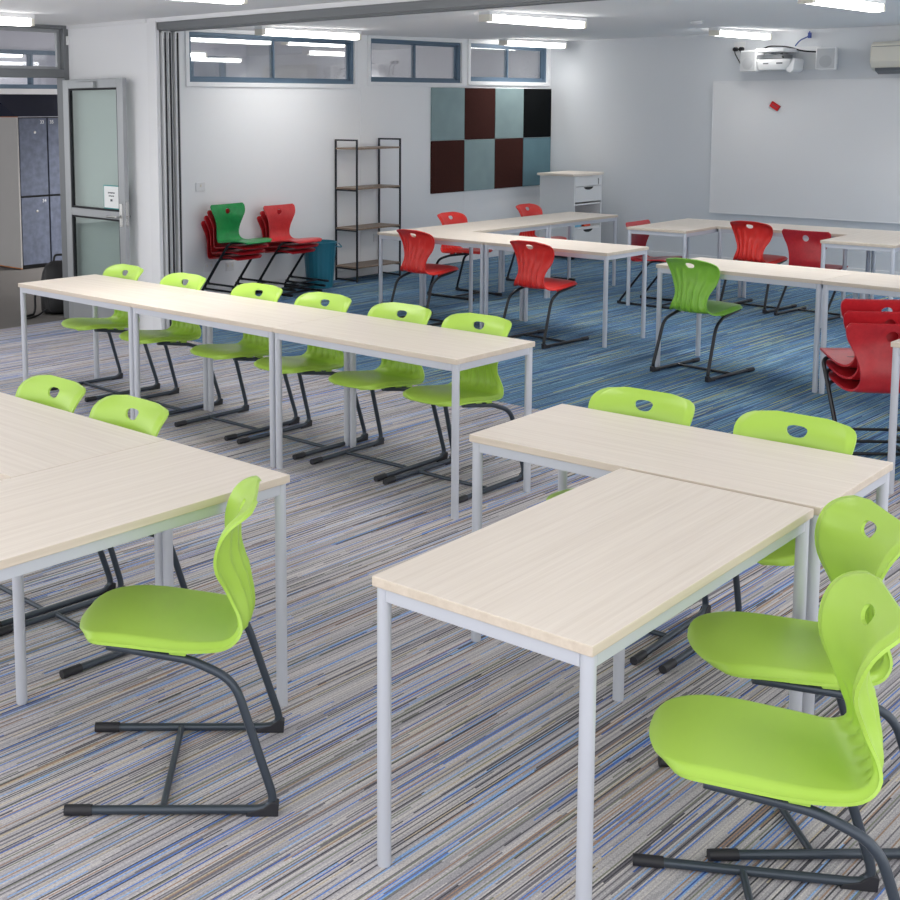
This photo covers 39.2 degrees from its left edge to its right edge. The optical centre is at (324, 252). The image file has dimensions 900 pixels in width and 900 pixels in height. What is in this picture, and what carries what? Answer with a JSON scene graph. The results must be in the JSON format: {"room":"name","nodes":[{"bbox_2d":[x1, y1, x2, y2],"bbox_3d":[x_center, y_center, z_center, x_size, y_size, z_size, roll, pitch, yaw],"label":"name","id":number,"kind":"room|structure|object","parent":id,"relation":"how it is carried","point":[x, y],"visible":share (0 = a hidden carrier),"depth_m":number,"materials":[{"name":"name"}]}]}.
{"room":"classroom","nodes":[
{"label":"classroom","id":0,"kind":"room"},
{"bbox_2d":[0,30,246,116],"bbox_3d":[-5.028,-1.539,16.563,0.100,3.000,10.650,6,9,44],"label":"wall","id":1,"kind":"structure","parent":0,"point":[234,50],"depth_m":19.48,"materials":[{"name":"white paint"}]},
{"bbox_2d":[0,49,56,88],"bbox_3d":[-4.369,-2.506,17.101,0.100,0.530,3.300,6,9,44],"label":"window","id":2,"kind":"structure","parent":1,"relation":"in","point":[30,84],"depth_m":17.33,"materials":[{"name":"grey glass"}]},
{"bbox_2d":[0,89,56,93],"bbox_3d":[-4.984,-2.105,16.452,0.030,0.110,10.650,6,9,44],"label":"trim","id":3,"kind":"structure","parent":1,"relation":"attached to","point":[2,91],"depth_m":17.32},
{"bbox_2d":[191,56,225,76],"bbox_3d":[-2.230,-2.766,19.259,0.100,0.530,1.800,6,9,44],"label":"window","id":4,"kind":"structure","parent":1,"relation":"in","point":[222,60],"depth_m":19.75,"materials":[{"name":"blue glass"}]},
{"bbox_2d":[68,4,374,329],"bbox_3d":[1.727,-0.378,7.282,10.950,2.760,0.247,6,9,44],"label":"wall partition","id":5,"kind":"structure","parent":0,"point":[115,51],"depth_m":10.52,"materials":[{"name":"paint"}]},
{"bbox_2d":[66,19,145,28],"bbox_3d":[-1.845,-0.647,10.607,1.180,2.565,0.020,6,9,44],"label":"trim","id":6,"kind":"structure","parent":5,"relation":"attached to","point":[137,20],"depth_m":10.41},
{"bbox_2d":[146,18,162,329],"bbox_3d":[-1.380,-0.597,10.152,0.115,2.565,0.014,6,9,44],"label":"trim","id":7,"kind":"structure","parent":5,"relation":"attached to","point":[150,23],"depth_m":10.12,"materials":[{"name":"paint"}]},
{"bbox_2d":[159,31,171,328],"bbox_3d":[-1.706,-0.602,10.576,1.228,2.452,0.046,6,9,44],"label":"sliding panel","id":8,"kind":"object","parent":5,"relation":"hanging from","point":[162,35],"visible":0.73,"depth_m":10.12,"materials":[{"name":"grey paint"}]},
{"bbox_2d":[166,31,175,273],"bbox_3d":[-1.670,-0.608,10.621,1.216,2.452,0.046,6,9,44],"label":"sliding panel","id":9,"kind":"object","parent":5,"relation":"hanging from","point":[169,36],"visible":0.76,"depth_m":10.17,"materials":[{"name":"grey paint"}]},
{"bbox_2d":[171,31,183,284],"bbox_3d":[-1.621,-0.612,10.654,1.240,2.452,0.046,6,9,44],"label":"sliding panel","id":10,"kind":"object","parent":5,"relation":"hanging from","point":[175,35],"visible":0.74,"depth_m":10.20,"materials":[{"name":"grey paint"}]},
{"bbox_2d":[156,0,422,21],"bbox_3d":[2.058,-1.483,6.648,9.765,0.033,0.020,6,9,44],"label":"trim","id":11,"kind":"structure","parent":5,"relation":"attached to","point":[360,2],"depth_m":8.95,"materials":[{"name":"metal"}]},
{"bbox_2d":[157,0,600,31],"bbox_3d":[2.171,-1.436,6.686,9.650,0.068,0.198,6,9,44],"label":"ceiling beam","id":12,"kind":"structure","parent":5,"relation":"attached to","point":[425,6],"depth_m":8.51,"materials":[{"name":"metal"}]},
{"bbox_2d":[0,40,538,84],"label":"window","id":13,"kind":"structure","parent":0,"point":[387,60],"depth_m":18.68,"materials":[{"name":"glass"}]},
{"bbox_2d":[180,31,550,289],"bbox_3d":[0.358,-1.093,13.741,0.120,2.710,7.165,6,9,44],"label":"wall","id":14,"kind":"structure","parent":0,"point":[255,147],"depth_m":13.17,"materials":[{"name":"paint"}]},
{"bbox_2d":[185,29,357,87],"bbox_3d":[-0.515,-1.959,12.721,0.106,0.563,2.385,6,9,44],"label":"window","id":15,"kind":"structure","parent":14,"relation":"in","point":[190,81],"depth_m":12.67,"materials":[{"name":"blue metal"}]},
{"bbox_2d":[204,250,513,294],"bbox_3d":[0.426,0.211,13.859,0.014,0.090,7.125,6,9,44],"label":"baseboard","id":16,"kind":"structure","parent":14,"relation":"attached to","point":[392,267],"depth_m":13.97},
{"bbox_2d":[360,86,464,261],"bbox_3d":[1.038,-0.898,14.370,0.004,1.990,1.849,6,9,44],"label":"trim","id":17,"kind":"structure","parent":14,"relation":"attached to","point":[360,86],"depth_m":13.72,"materials":[{"name":"paint"}]},
{"bbox_2d":[367,35,464,86],"bbox_3d":[1.026,-2.175,14.271,0.106,0.560,1.683,6,9,44],"label":"window","id":18,"kind":"structure","parent":14,"relation":"in","point":[400,40],"depth_m":14.27,"materials":[{"name":"blue metal"}]},
{"bbox_2d":[430,140,463,193],"bbox_3d":[1.446,-1.013,14.760,0.024,0.611,0.604,6,9,44],"label":"tile","id":19,"kind":"structure","parent":14,"relation":"attached to","point":[447,157],"depth_m":14.73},
{"bbox_2d":[431,87,464,140],"bbox_3d":[1.443,-1.625,14.689,0.024,0.613,0.604,6,9,44],"label":"tile","id":20,"kind":"structure","parent":14,"relation":"attached to","point":[447,104],"depth_m":14.67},
{"bbox_2d":[464,139,494,190],"bbox_3d":[1.871,-1.065,15.188,0.024,0.611,0.594,6,9,44],"label":"tile","id":21,"kind":"structure","parent":14,"relation":"attached to","point":[479,155],"depth_m":15.17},
{"bbox_2d":[464,88,494,139],"bbox_3d":[1.868,-1.677,15.117,0.024,0.613,0.594,6,9,44],"label":"tile","id":22,"kind":"structure","parent":14,"relation":"attached to","point":[479,123],"depth_m":15.10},
{"bbox_2d":[494,138,522,188],"bbox_3d":[2.288,-1.115,15.609,0.024,0.611,0.584,6,9,44],"label":"tile","id":23,"kind":"structure","parent":14,"relation":"attached to","point":[508,171],"depth_m":15.60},
{"bbox_2d":[468,39,549,85],"bbox_3d":[2.262,-2.340,15.517,0.106,0.540,1.683,6,9,44],"label":"window","id":24,"kind":"structure","parent":14,"relation":"in","point":[490,44],"depth_m":15.51,"materials":[{"name":"blue metal"}]},
{"bbox_2d":[495,88,523,138],"bbox_3d":[2.285,-1.727,15.538,0.024,0.613,0.584,6,9,44],"label":"tile","id":25,"kind":"structure","parent":14,"relation":"attached to","point":[509,102],"depth_m":15.52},
{"bbox_2d":[523,137,550,185],"bbox_3d":[2.707,-1.167,16.032,0.024,0.611,0.599,6,9,44],"label":"tile","id":26,"kind":"structure","parent":14,"relation":"attached to","point":[536,151],"depth_m":15.99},
{"bbox_2d":[523,89,550,137],"bbox_3d":[2.704,-1.778,15.961,0.024,0.613,0.599,6,9,44],"label":"tile","id":27,"kind":"structure","parent":14,"relation":"attached to","point":[537,102],"depth_m":15.94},
{"bbox_2d":[0,254,899,899],"bbox_3d":[-1.255,0.689,10.196,19.100,0.001,14.950,6,9,44],"label":"floor","id":28,"kind":"structure","parent":0,"point":[485,733],"depth_m":4.03,"materials":[{"name":"grey carpet"}]},
{"bbox_2d":[0,94,61,268],"bbox_3d":[-3.164,-0.893,15.128,0.558,2.027,1.558,6,9,44],"label":"lockers","id":29,"kind":"object","parent":28,"relation":"on","point":[30,205],"visible":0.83,"depth_m":14.59,"materials":[{"name":"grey metal"}]},
{"bbox_2d":[20,254,63,318],"bbox_3d":[-2.500,0.292,11.332,0.608,0.541,0.341,-5,8,-35],"label":"backpack","id":30,"kind":"object","parent":28,"relation":"on","point":[53,269],"visible":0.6,"depth_m":11.31,"materials":[{"name":"black fabric"}]},
{"bbox_2d":[0,375,115,626],"bbox_3d":[-1.172,0.909,4.747,0.566,0.814,0.473,-7,9,-44],"label":"chair","id":31,"kind":"object","parent":28,"relation":"on","point":[37,388],"visible":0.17,"depth_m":4.79,"materials":[{"name":"plastic"}]},
{"bbox_2d":[0,392,165,704],"bbox_3d":[-1.173,0.978,4.484,1.198,0.737,0.598,6,9,44],"label":"table","id":32,"kind":"object","parent":28,"relation":"on","point":[34,437],"visible":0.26,"depth_m":4.23,"materials":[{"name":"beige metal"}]},
{"bbox_2d":[0,395,187,678],"bbox_3d":[-0.815,0.947,4.399,0.566,0.814,0.473,-7,9,-44],"label":"chair","id":33,"kind":"object","parent":28,"relation":"on","point":[112,409],"visible":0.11,"depth_m":4.49,"materials":[{"name":"plastic"}]},
{"bbox_2d":[50,264,159,401],"bbox_3d":[-1.461,0.504,8.257,0.566,0.814,0.473,-6,9,-42],"label":"chair","id":34,"kind":"object","parent":28,"relation":"on","point":[118,320],"visible":0.74,"depth_m":8.27,"materials":[{"name":"plastic"}]},
{"bbox_2d":[18,274,207,419],"bbox_3d":[-1.339,0.584,7.899,1.198,0.737,0.598,6,9,44],"label":"table","id":35,"kind":"object","parent":28,"relation":"on","point":[95,290],"visible":0.71,"depth_m":7.79,"materials":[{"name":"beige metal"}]},
{"bbox_2d":[0,440,289,706],"bbox_3d":[-0.736,1.073,3.647,0.598,0.737,1.198,6,9,44],"label":"table","id":36,"kind":"object","parent":28,"relation":"on","point":[49,517],"visible":0.82,"depth_m":3.66,"materials":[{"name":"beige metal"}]},
{"bbox_2d":[119,272,222,414],"bbox_3d":[-1.007,0.555,7.795,0.566,0.814,0.473,-7,9,-44],"label":"chair","id":37,"kind":"object","parent":28,"relation":"on","point":[182,332],"visible":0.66,"depth_m":7.83,"materials":[{"name":"plastic"}]},
{"bbox_2d":[63,476,284,816],"bbox_3d":[-0.405,1.052,3.475,0.566,0.814,0.473,0,7,0],"label":"chair","id":38,"kind":"object","parent":28,"relation":"on","point":[168,623],"visible":1,"depth_m":3.37,"materials":[{"name":"plastic"}]},
{"bbox_2d":[201,221,261,288],"bbox_3d":[-0.894,0.075,12.131,0.542,0.770,0.476,6,9,41],"label":"chair","id":39,"kind":"object","parent":28,"relation":"on","point":[210,255],"visible":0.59,"depth_m":12.07,"materials":[{"name":"red plastic"}]},
{"bbox_2d":[202,216,264,293],"bbox_3d":[-0.861,0.025,12.095,0.542,0.770,0.476,6,9,41],"label":"chair","id":40,"kind":"object","parent":39,"relation":"on","point":[206,218],"visible":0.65,"depth_m":12.04,"materials":[{"name":"red plastic"}]},
{"bbox_2d":[203,209,268,292],"bbox_3d":[-0.827,-0.026,12.059,0.542,0.770,0.476,6,9,41],"label":"chair","id":41,"kind":"object","parent":40,"relation":"on","point":[217,245],"visible":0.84,"depth_m":12.01,"materials":[{"name":"red plastic"}]},
{"bbox_2d":[207,202,279,287],"bbox_3d":[-0.794,-0.076,12.023,0.542,0.770,0.476,6,9,41],"label":"chair","id":42,"kind":"object","parent":41,"relation":"on","point":[227,225],"visible":0.99,"depth_m":12.10,"materials":[{"name":"green plastic"}]},
{"bbox_2d":[174,283,299,440],"bbox_3d":[-0.516,0.608,7.314,0.473,0.814,0.566,6,9,44],"label":"chair","id":43,"kind":"object","parent":28,"relation":"on","point":[250,345],"visible":0.74,"depth_m":7.35,"materials":[{"name":"plastic"}]},
{"bbox_2d":[130,292,351,466],"bbox_3d":[-0.485,0.677,7.062,1.198,0.737,0.598,6,9,44],"label":"table","id":44,"kind":"object","parent":28,"relation":"on","point":[252,316],"visible":0.77,"depth_m":6.90,"materials":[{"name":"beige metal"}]},
{"bbox_2d":[257,216,321,296],"bbox_3d":[-0.382,0.014,12.633,0.542,0.770,0.476,6,9,41],"label":"chair","id":45,"kind":"object","parent":28,"relation":"on","point":[259,219],"visible":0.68,"depth_m":12.58,"materials":[{"name":"red plastic"}]},
{"bbox_2d":[258,210,325,291],"bbox_3d":[-0.348,-0.036,12.597,0.542,0.770,0.476,6,9,41],"label":"chair","id":46,"kind":"object","parent":45,"relation":"on","point":[262,213],"visible":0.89,"depth_m":12.55,"materials":[{"name":"red plastic"}]},
{"bbox_2d":[258,204,328,286],"bbox_3d":[-0.315,-0.086,12.561,0.542,0.770,0.476,6,9,41],"label":"chair","id":47,"kind":"object","parent":46,"relation":"on","point":[279,224],"visible":0.97,"depth_m":12.64,"materials":[{"name":"red plastic"}]},
{"bbox_2d":[237,292,367,459],"bbox_3d":[-0.124,0.651,6.931,0.473,0.814,0.566,6,9,44],"label":"chair","id":48,"kind":"object","parent":28,"relation":"on","point":[315,359],"visible":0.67,"depth_m":6.96,"materials":[{"name":"plastic"}]},
{"bbox_2d":[304,239,341,288],"bbox_3d":[-0.047,0.120,12.978,0.376,0.478,0.360,6,9,44],"label":"waste bin","id":49,"kind":"object","parent":28,"relation":"on","point":[320,263],"visible":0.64,"depth_m":12.86,"materials":[{"name":"teal plastic"}]},
{"bbox_2d":[335,138,400,282],"bbox_3d":[0.472,-0.475,13.586,0.325,1.515,0.707,6,9,44],"label":"shelf unit","id":50,"kind":"object","parent":28,"relation":"on","point":[356,265],"visible":0.91,"depth_m":13.50,"materials":[{"name":"black metal"}]},
{"bbox_2d":[310,302,447,481],"bbox_3d":[0.285,0.694,6.535,0.473,0.814,0.566,6,9,43],"label":"chair","id":51,"kind":"object","parent":28,"relation":"on","point":[391,375],"visible":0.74,"depth_m":6.56,"materials":[{"name":"plastic"}]},
{"bbox_2d":[272,314,534,519],"bbox_3d":[0.370,0.769,6.224,1.198,0.737,0.598,6,9,44],"label":"table","id":52,"kind":"object","parent":28,"relation":"on","point":[454,350],"visible":0.91,"depth_m":6.02,"materials":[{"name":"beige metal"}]},
{"bbox_2d":[390,229,458,325],"bbox_3d":[0.893,0.191,10.860,0.566,0.814,0.473,-6,9,-41],"label":"chair","id":53,"kind":"object","parent":28,"relation":"on","point":[418,249],"visible":0.99,"depth_m":10.71,"materials":[{"name":"red plastic"}]},
{"bbox_2d":[377,227,524,328],"bbox_3d":[1.107,0.204,11.081,0.598,0.737,1.198,-7,9,-44],"label":"table","id":54,"kind":"object","parent":28,"relation":"on","point":[441,236],"visible":0.57,"depth_m":10.89,"materials":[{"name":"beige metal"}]},
{"bbox_2d":[382,313,523,502],"bbox_3d":[0.648,0.734,6.180,0.473,0.814,0.566,6,9,43],"label":"chair","id":55,"kind":"object","parent":28,"relation":"on","point":[480,386],"visible":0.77,"depth_m":6.21,"materials":[{"name":"plastic"}]},
{"bbox_2d":[427,212,501,300],"bbox_3d":[1.377,0.020,12.318,0.566,0.814,0.473,6,9,44],"label":"chair","id":56,"kind":"object","parent":28,"relation":"on","point":[458,217],"visible":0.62,"depth_m":12.36,"materials":[{"name":"red plastic"}]},
{"bbox_2d":[422,219,549,311],"bbox_3d":[1.538,0.104,11.920,1.198,0.737,0.598,-7,9,-44],"label":"table","id":57,"kind":"object","parent":28,"relation":"on","point":[498,226],"visible":0.72,"depth_m":11.75,"materials":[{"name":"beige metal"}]},
{"bbox_2d":[506,203,574,280],"bbox_3d":[2.302,-0.103,13.336,0.566,0.814,0.473,6,9,44],"label":"chair","id":58,"kind":"object","parent":28,"relation":"on","point":[534,209],"visible":0.47,"depth_m":13.41,"materials":[{"name":"red plastic"}]},
{"bbox_2d":[503,240,588,348],"bbox_3d":[1.735,0.295,9.925,0.566,0.814,0.473,-6,9,-41],"label":"chair","id":59,"kind":"object","parent":28,"relation":"on","point":[533,264],"visible":0.99,"depth_m":9.78,"materials":[{"name":"red plastic"}]},
{"bbox_2d":[502,212,617,297],"bbox_3d":[2.392,0.003,12.757,1.198,0.737,0.598,-7,9,-44],"label":"table","id":60,"kind":"object","parent":28,"relation":"on","point":[563,219],"visible":0.74,"depth_m":12.65,"materials":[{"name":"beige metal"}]},
{"bbox_2d":[483,236,648,347],"bbox_3d":[1.950,0.298,10.231,0.598,0.737,1.198,-7,9,-44],"label":"table","id":61,"kind":"object","parent":28,"relation":"on","point":[606,252],"visible":0.82,"depth_m":9.99,"materials":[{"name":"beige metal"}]},
{"bbox_2d":[537,171,603,259],"bbox_3d":[3.039,-0.466,15.444,0.565,1.044,0.680,6,9,44],"label":"base cabinet","id":62,"kind":"object","parent":28,"relation":"on","point":[560,191],"visible":0.66,"depth_m":15.25,"materials":[{"name":"white laminate"}]},
{"bbox_2d":[372,468,813,899],"bbox_3d":[0.737,1.108,3.279,0.598,0.737,1.198,6,9,42],"label":"table","id":63,"kind":"object","parent":28,"relation":"on","point":[577,576],"visible":0.88,"depth_m":3.04,"materials":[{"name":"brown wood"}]},
{"bbox_2d":[546,387,710,664],"bbox_3d":[1.047,0.928,4.479,0.473,0.814,0.566,6,9,41],"label":"chair","id":64,"kind":"object","parent":28,"relation":"on","point":[667,407],"visible":0.12,"depth_m":4.54,"materials":[{"name":"plastic"}]},
{"bbox_2d":[617,220,686,308],"bbox_3d":[3.111,0.097,11.767,0.542,0.770,0.476,6,9,42],"label":"chair","id":65,"kind":"object","parent":28,"relation":"on","point":[636,239],"visible":0.59,"depth_m":11.81,"materials":[{"name":"red plastic"}]},
{"bbox_2d":[469,404,892,714],"bbox_3d":[1.140,1.006,4.147,1.198,0.737,0.598,6,9,42],"label":"table","id":66,"kind":"object","parent":28,"relation":"on","point":[565,438],"visible":0.62,"depth_m":4.02,"materials":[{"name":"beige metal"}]},
{"bbox_2d":[626,218,741,311],"bbox_3d":[3.427,0.099,11.888,0.598,0.737,1.198,6,9,43],"label":"table","id":67,"kind":"object","parent":28,"relation":"on","point":[686,228],"visible":0.72,"depth_m":11.63,"materials":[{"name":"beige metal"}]},
{"bbox_2d":[650,258,754,381],"bbox_3d":[2.643,0.429,8.731,0.566,0.814,0.473,-6,9,-39],"label":"chair","id":68,"kind":"object","parent":28,"relation":"on","point":[694,286],"visible":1,"depth_m":8.59,"materials":[{"name":"green plastic"}]},
{"bbox_2d":[655,257,857,392],"bbox_3d":[2.976,0.472,8.683,0.598,0.737,1.198,-7,9,-43],"label":"table","id":69,"kind":"object","parent":28,"relation":"on","point":[756,272],"visible":0.58,"depth_m":8.43,"materials":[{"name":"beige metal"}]},
{"bbox_2d":[658,410,856,702],"bbox_3d":[1.460,0.969,4.110,0.473,0.814,0.566,6,9,43],"label":"chair","id":70,"kind":"object","parent":28,"relation":"on","point":[822,433],"visible":0.16,"depth_m":4.17,"materials":[{"name":"plastic"}]},
{"bbox_2d":[719,221,796,313],"bbox_3d":[3.982,0.103,11.491,0.566,0.814,0.473,-6,9,-41],"label":"chair","id":71,"kind":"object","parent":28,"relation":"on","point":[752,243],"visible":0.96,"depth_m":11.34,"materials":[{"name":"red plastic"}]},
{"bbox_2d":[632,570,899,899],"bbox_3d":[0.991,1.128,2.759,0.566,0.814,0.473,1,7,11],"label":"chair","id":72,"kind":"object","parent":28,"relation":"on","point":[782,758],"visible":1,"depth_m":2.73,"materials":[{"name":"plastic"}]},
{"bbox_2d":[658,495,899,860],"bbox_3d":[1.225,1.068,3.265,0.566,0.814,0.473,0,7,0],"label":"chair","id":73,"kind":"object","parent":28,"relation":"on","point":[787,653],"visible":0.73,"depth_m":3.20,"materials":[{"name":"plastic"}]},
{"bbox_2d":[716,223,871,317],"bbox_3d":[4.289,0.140,11.494,1.198,0.737,0.598,6,9,43],"label":"table","id":74,"kind":"object","parent":28,"relation":"on","point":[777,228],"visible":0.35,"depth_m":11.37,"materials":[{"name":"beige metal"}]},
{"bbox_2d":[774,229,847,320],"bbox_3d":[4.333,0.173,11.061,0.542,0.770,0.476,-6,9,-41],"label":"chair","id":75,"kind":"object","parent":28,"relation":"on","point":[803,253],"visible":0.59,"depth_m":10.92,"materials":[{"name":"red plastic"}]},
{"bbox_2d":[819,272,899,393],"bbox_3d":[3.805,0.567,7.821,0.598,0.737,1.198,-7,9,-43],"label":"table","id":76,"kind":"object","parent":28,"relation":"on","point":[863,283],"visible":0.79,"depth_m":8.00,"materials":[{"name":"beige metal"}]},
{"bbox_2d":[820,230,899,327],"bbox_3d":[4.741,0.234,10.665,0.598,0.737,1.198,6,9,43],"label":"table","id":77,"kind":"object","parent":28,"relation":"on","point":[871,240],"visible":0.7,"depth_m":10.36,"materials":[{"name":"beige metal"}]},
{"bbox_2d":[827,323,899,455],"bbox_3d":[2.849,0.711,6.477,0.476,0.770,0.542,0,7,5],"label":"chair","id":78,"kind":"object","parent":28,"relation":"on","point":[872,350],"visible":0.75,"depth_m":6.26,"materials":[{"name":"red plastic"}]},
{"bbox_2d":[824,311,899,442],"bbox_3d":[2.852,0.651,6.517,0.476,0.770,0.542,0,7,5],"label":"chair","id":79,"kind":"object","parent":78,"relation":"on","point":[876,317],"visible":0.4,"depth_m":6.30,"materials":[{"name":"red plastic"}]},
{"bbox_2d":[820,298,899,430],"bbox_3d":[2.856,0.592,6.558,0.476,0.770,0.542,0,7,5],"label":"chair","id":80,"kind":"object","parent":79,"relation":"on","point":[845,357],"visible":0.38,"depth_m":6.35,"materials":[{"name":"red plastic"}]},
{"bbox_2d":[887,339,899,493],"bbox_3d":[3.314,0.809,5.758,1.198,0.737,0.598,6,9,44],"label":"table","id":81,"kind":"object","parent":28,"relation":"on","point":[895,374],"visible":0.84,"depth_m":5.95,"materials":[{"name":"silver metal"}]},
{"bbox_2d":[0,0,899,40],"bbox_3d":[-0.638,-2.202,10.507,19.100,0.535,13.150,6,9,44],"label":"ceiling","id":82,"kind":"structure","parent":0,"point":[606,19],"depth_m":10.74,"materials":[{"name":"paint"}]},
{"bbox_2d":[0,12,34,26],"bbox_3d":[-2.753,-1.704,9.017,0.105,0.090,1.470,6,9,44],"label":"ceiling light","id":83,"kind":"object","parent":82,"relation":"attached to","point":[10,19],"visible":1,"depth_m":9.40,"materials":[{"name":"white plastic"}]},
{"bbox_2d":[0,17,30,25],"bbox_3d":[-2.746,-1.689,9.026,0.092,0.055,1.390,6,9,44],"label":"diffuser","id":84,"kind":"object","parent":83,"relation":"attached to","point":[10,21],"depth_m":9.40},
{"bbox_2d":[191,50,206,57],"bbox_3d":[-2.151,-2.622,16.443,0.105,0.090,1.500,6,9,44],"label":"ceiling light","id":85,"kind":"object","parent":82,"relation":"attached to","point":[199,54],"visible":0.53,"depth_m":16.85,"materials":[{"name":"white plastic"}]},
{"bbox_2d":[181,0,247,4],"bbox_3d":[-0.995,-1.494,7.123,0.105,0.090,1.400,6,9,44],"label":"ceiling light","id":86,"kind":"object","parent":82,"relation":"attached to","point":[234,2],"visible":1,"depth_m":7.49,"materials":[{"name":"white plastic"}]},
{"bbox_2d":[255,26,361,39],"bbox_3d":[-0.144,-2.130,12.153,0.105,0.090,1.360,6,9,44],"label":"ceiling light","id":87,"kind":"object","parent":82,"relation":"attached to","point":[259,30],"visible":0.96,"depth_m":12.08,"materials":[{"name":"white plastic"}]},
{"bbox_2d":[265,29,358,39],"bbox_3d":[-0.137,-2.116,12.162,0.092,0.055,1.280,6,9,44],"label":"diffuser","id":88,"kind":"object","parent":87,"relation":"attached to","point":[306,33],"depth_m":12.15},
{"bbox_2d":[281,42,345,47],"bbox_3d":[-0.147,-2.947,17.596,0.105,0.090,1.200,6,9,44],"label":"ceiling light","id":89,"kind":"object","parent":82,"relation":"attached to","point":[282,43],"visible":0.41,"depth_m":17.52,"materials":[{"name":"white plastic"}]},
{"bbox_2d":[479,11,586,28],"bbox_3d":[1.757,-1.944,10.460,0.105,0.090,1.400,6,9,44],"label":"ceiling light","id":90,"kind":"object","parent":82,"relation":"attached to","point":[484,16],"visible":0.96,"depth_m":10.37,"materials":[{"name":"white plastic"}]},
{"bbox_2d":[499,38,566,48],"bbox_3d":[2.553,-2.558,15.307,0.105,0.090,1.280,6,9,44],"label":"ceiling light","id":91,"kind":"object","parent":82,"relation":"attached to","point":[502,41],"visible":0.94,"depth_m":15.22,"materials":[{"name":"white plastic"}]},
{"bbox_2d":[504,41,564,47],"bbox_3d":[2.560,-2.543,15.316,0.092,0.055,1.200,6,9,44],"label":"diffuser","id":92,"kind":"object","parent":91,"relation":"attached to","point":[544,44],"depth_m":15.30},
{"bbox_2d":[709,27,771,39],"bbox_3d":[4.480,-2.356,13.470,0.105,0.090,1.250,6,9,44],"label":"ceiling light","id":93,"kind":"object","parent":82,"relation":"attached to","point":[724,32],"visible":0.95,"depth_m":13.38,"materials":[{"name":"white plastic"}]},
{"bbox_2d":[720,30,769,39],"bbox_3d":[4.487,-2.341,13.479,0.092,0.055,1.170,6,9,44],"label":"diffuser","id":94,"kind":"object","parent":93,"relation":"attached to","point":[750,34],"depth_m":13.47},
{"bbox_2d":[798,0,885,12],"bbox_3d":[3.634,-1.758,8.770,0.105,0.090,1.250,6,9,44],"label":"ceiling light","id":95,"kind":"object","parent":82,"relation":"attached to","point":[872,6],"visible":1,"depth_m":8.82,"materials":[{"name":"white plastic"}]},
{"bbox_2d":[550,29,899,271],"bbox_3d":[6.815,-0.982,12.502,11.070,2.710,0.120,6,9,44],"label":"wall","id":96,"kind":"structure","parent":0,"point":[638,114],"depth_m":15.09,"materials":[{"name":"grey paint"}]},
{"bbox_2d":[567,25,899,43],"bbox_3d":[6.802,-2.266,12.260,10.950,0.040,0.020,6,9,44],"label":"trim","id":97,"kind":"structure","parent":96,"relation":"attached to","point":[894,26],"depth_m":14.49,"materials":[{"name":"grey paint"}]},
{"bbox_2d":[733,42,745,62],"bbox_3d":[4.733,-2.268,14.274,0.178,0.263,0.073,6,9,44],"label":"power outlet","id":98,"kind":"object","parent":96,"relation":"attached to","point":[738,46],"visible":0.73,"depth_m":14.29,"materials":[{"name":"white plastic"}]},
{"bbox_2d":[740,50,763,71],"bbox_3d":[4.811,-2.150,14.078,0.217,0.237,0.260,6,9,44],"label":"wall speaker","id":99,"kind":"object","parent":96,"relation":"attached to","point":[748,59],"visible":0.67,"depth_m":13.99,"materials":[{"name":"white plastic"}]},
{"bbox_2d":[740,51,754,70],"bbox_3d":[4.726,-2.140,13.998,0.004,0.207,0.185,-6,8,-38],"label":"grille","id":100,"kind":"object","parent":99,"relation":"attached to","point":[747,58],"depth_m":13.99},
{"bbox_2d":[647,250,899,274],"bbox_3d":[6.822,0.330,12.558,10.936,0.090,0.014,6,9,44],"label":"baseboard","id":101,"kind":"structure","parent":96,"relation":"attached to","point":[649,253],"depth_m":14.80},
{"bbox_2d":[756,46,820,72],"bbox_3d":[5.059,-2.114,13.738,0.590,0.288,0.400,6,9,44],"label":"projector","id":102,"kind":"object","parent":96,"relation":"attached to","point":[779,61],"visible":0.98,"depth_m":13.71,"materials":[{"name":"white plastic"}]},
{"bbox_2d":[786,58,803,72],"bbox_3d":[5.128,-2.039,13.664,0.097,0.156,0.240,6,9,44],"label":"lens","id":103,"kind":"object","parent":102,"relation":"attached to","point":[795,65],"depth_m":13.59,"materials":[{"name":"white plastic"}]},
{"bbox_2d":[709,78,899,223],"bbox_3d":[5.588,-1.113,13.600,3.000,1.530,0.020,6,9,44],"label":"whiteboard","id":104,"kind":"object","parent":96,"relation":"attached to","point":[830,150],"visible":1,"depth_m":13.84,"materials":[{"name":"plastic"}]},
{"bbox_2d":[815,47,837,69],"bbox_3d":[5.424,-2.085,13.475,0.219,0.240,0.266,6,9,44],"label":"wall speaker","id":105,"kind":"object","parent":96,"relation":"attached to","point":[826,57],"visible":1,"depth_m":13.38,"materials":[{"name":"white plastic"}]},
{"bbox_2d":[870,41,899,73],"bbox_3d":[6.146,-2.003,12.803,1.050,0.334,0.218,6,9,44],"label":"air conditioner","id":106,"kind":"object","parent":96,"relation":"attached to","point":[884,56],"visible":1,"depth_m":13.00,"materials":[{"name":"beige plastic"}]},
{"bbox_3d":[-3.500,-0.597,9.817,0.170,2.665,3.885,6,9,44],"label":"doorway","id":107,"kind":"structure","parent":0,"visible":0},
{"bbox_2d":[0,24,68,317],"bbox_3d":[-2.629,-0.651,10.650,0.122,2.572,1.055,6,9,44],"label":"door frame","id":108,"kind":"structure","parent":107,"relation":"attached to","point":[61,71],"depth_m":10.85,"materials":[{"name":"metal"}]},
{"bbox_2d":[62,78,130,329],"bbox_3d":[-1.933,-0.416,10.601,0.170,2.085,0.921,-6,9,-43],"label":"door","id":109,"kind":"structure","parent":108,"relation":"attached to","point":[76,310],"depth_m":10.59,"materials":[{"name":"metal"}]},
{"bbox_2d":[103,185,118,209],"bbox_3d":[-1.776,-0.461,10.426,0.004,0.197,0.233,-6,9,-43],"label":"notice","id":110,"kind":"object","parent":109,"relation":"attached to","point":[111,198],"visible":1,"depth_m":10.43,"materials":[{"name":"white"}]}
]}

